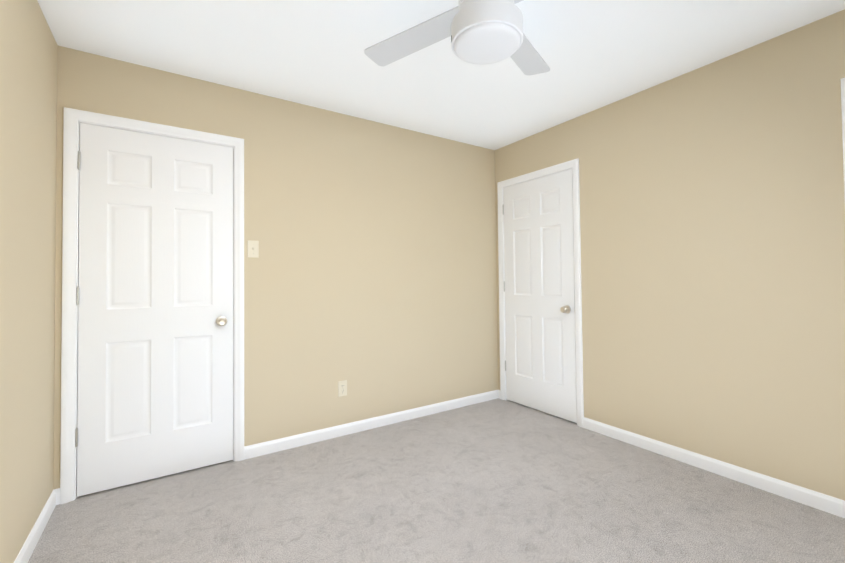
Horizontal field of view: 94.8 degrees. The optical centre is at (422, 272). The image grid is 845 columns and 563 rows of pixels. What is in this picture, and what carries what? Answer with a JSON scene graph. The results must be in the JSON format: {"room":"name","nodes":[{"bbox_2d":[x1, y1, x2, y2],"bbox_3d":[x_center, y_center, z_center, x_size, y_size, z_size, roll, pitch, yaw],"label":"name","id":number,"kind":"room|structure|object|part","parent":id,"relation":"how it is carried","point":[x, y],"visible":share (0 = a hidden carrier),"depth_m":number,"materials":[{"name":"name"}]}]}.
{"room":"empty bedroom","nodes":[
{"label":"empty bedroom","id":0,"kind":"room"},
{"bbox_2d":[0,0,57,562],"bbox_3d":[-1.081,-0.038,0.642,0.120,2.440,3.330,0,-1,-33],"label":"wall","id":1,"kind":"structure","parent":0,"point":[28,97],"depth_m":1.63,"materials":[{"name":"beige paint"}]},
{"bbox_2d":[14,488,59,562],"bbox_3d":[-1.007,1.142,0.658,0.028,0.080,3.330,0,-1,-33],"label":"baseboard","id":2,"kind":"structure","parent":1,"relation":"attached to","point":[28,547],"depth_m":1.76,"materials":[{"name":"white paint"}]},
{"bbox_2d":[53,46,497,488],"bbox_3d":[-0.646,0.007,3.003,3.450,2.440,0.132,0,-1,-33],"label":"wall","id":3,"kind":"structure","parent":0,"point":[370,277],"depth_m":2.93,"materials":[{"name":"beige paint"}]},
{"bbox_2d":[60,107,243,503],"bbox_3d":[-1.579,0.170,2.363,0.892,2.107,0.137,0,-1,-33],"label":"door frame","id":4,"kind":"structure","parent":3,"relation":"attached to","point":[72,117],"depth_m":2.11,"materials":[{"name":"white paint"}]},
{"bbox_2d":[75,123,232,496],"bbox_3d":[-1.562,0.196,2.329,0.770,2.030,0.047,0,-1,-33],"label":"door","id":5,"kind":"structure","parent":3,"relation":"in","point":[155,370],"depth_m":2.29,"materials":[{"name":"white paint"}]},
{"bbox_3d":[-1.874,0.139,2.115,0.012,1.602,0.031,0,-1,-33],"label":"door hinge set","id":6,"kind":"part","parent":5,"relation":"part of","materials":[{"name":"silver metal"}]},
{"bbox_2d":[216,316,226,325],"bbox_3d":[-1.265,0.314,2.487,0.101,0.065,0.093,0,-1,-33],"label":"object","id":7,"kind":"structure","parent":5,"relation":"attached to","point":[221,320],"depth_m":2.44,"materials":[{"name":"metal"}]},
{"bbox_2d":[247,240,258,257],"bbox_3d":[-1.131,-0.154,2.598,0.070,0.114,0.017,0,-1,-33],"label":"light switch","id":8,"kind":"object","parent":3,"relation":"attached to","point":[252,249],"visible":1,"depth_m":2.60,"materials":[{"name":"beige plastic"}]},
{"bbox_2d":[338,380,346,396],"bbox_3d":[-0.601,0.875,2.925,0.070,0.114,0.007,0,-1,-33],"label":"electrical outlet","id":9,"kind":"object","parent":3,"relation":"attached to","point":[342,388],"visible":1,"depth_m":2.92,"materials":[{"name":"beige plastic"}]},
{"bbox_2d":[244,390,499,459],"bbox_3d":[-0.206,1.186,3.165,2.290,0.080,0.030,0,-1,-33],"label":"baseboard","id":10,"kind":"structure","parent":3,"relation":"attached to","point":[255,450],"depth_m":2.98,"materials":[{"name":"white paint"}]},
{"bbox_2d":[28,398,844,562],"bbox_3d":[0.321,1.237,1.533,3.450,0.100,3.570,0,-1,-33],"label":"floor","id":11,"kind":"structure","parent":0,"point":[497,480],"depth_m":1.97,"materials":[{"name":"carpet"}]},
{"bbox_2d":[37,0,844,149],"bbox_3d":[0.295,-1.302,1.586,3.450,0.100,3.570,0,-1,-33],"label":"ceiling","id":12,"kind":"structure","parent":0,"point":[596,54],"depth_m":2.15,"materials":[{"name":"white paint"}]},
{"bbox_2d":[364,0,549,74],"bbox_3d":[0.267,-1.092,1.628,0.996,0.318,0.996,0,-1,-9],"label":"ceiling fan","id":13,"kind":"object","parent":12,"relation":"hanging from","point":[482,32],"visible":1,"depth_m":1.65,"materials":[{"name":"white plastic"}]},
{"bbox_2d":[454,22,519,64],"bbox_3d":[0.268,-0.946,1.625,0.272,0.026,0.272,0,-1,-33],"label":"diffuser","id":14,"kind":"object","parent":13,"relation":"attached to","point":[479,43],"depth_m":1.58,"materials":[{"name":"white glass"}]},
{"bbox_2d":[495,9,844,500],"bbox_3d":[1.702,-0.028,2.481,0.132,2.440,3.330,0,-1,-33],"label":"wall","id":15,"kind":"structure","parent":0,"point":[712,218],"depth_m":2.27,"materials":[{"name":"beige paint"}]},
{"bbox_2d":[502,169,576,422],"bbox_3d":[1.010,0.192,3.430,0.046,2.030,0.770,0,-1,-33],"label":"door","id":16,"kind":"structure","parent":15,"relation":"in","point":[539,294],"depth_m":3.38,"materials":[{"name":"white paint"}]},
{"bbox_3d":[0.794,0.146,3.742,0.030,1.602,0.012,0,-1,-33],"label":"door hinge set","id":17,"kind":"part","parent":16,"relation":"part of","materials":[{"name":"silver metal"}]},
{"bbox_2d":[560,305,570,312],"bbox_3d":[1.172,0.302,3.132,0.093,0.065,0.101,0,-1,-33],"label":"door knob","id":18,"kind":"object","parent":16,"relation":"attached to","point":[565,309],"depth_m":3.13,"materials":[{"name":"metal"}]},
{"bbox_2d":[497,158,583,427],"bbox_3d":[1.044,0.166,3.448,0.137,2.107,0.892,0,-1,-33],"label":"door frame","id":19,"kind":"structure","parent":15,"relation":"attached to","point":[573,164],"depth_m":3.10,"materials":[{"name":"white paint"}]},
{"bbox_2d":[583,417,844,517],"bbox_3d":[1.646,1.152,2.428,0.013,0.080,1.428,0,-1,-33],"label":"baseboard","id":20,"kind":"structure","parent":15,"relation":"attached to","point":[815,499],"depth_m":2.24,"materials":[{"name":"white paint"}]},
{"bbox_2d":[840,78,844,201],"bbox_3d":[2.273,0.112,1.480,0.018,2.107,0.892,0,-1,-33],"label":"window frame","id":21,"kind":"structure","parent":15,"relation":"attached to","point":[842,80],"depth_m":1.86,"materials":[{"name":"white paint"}]}
]}

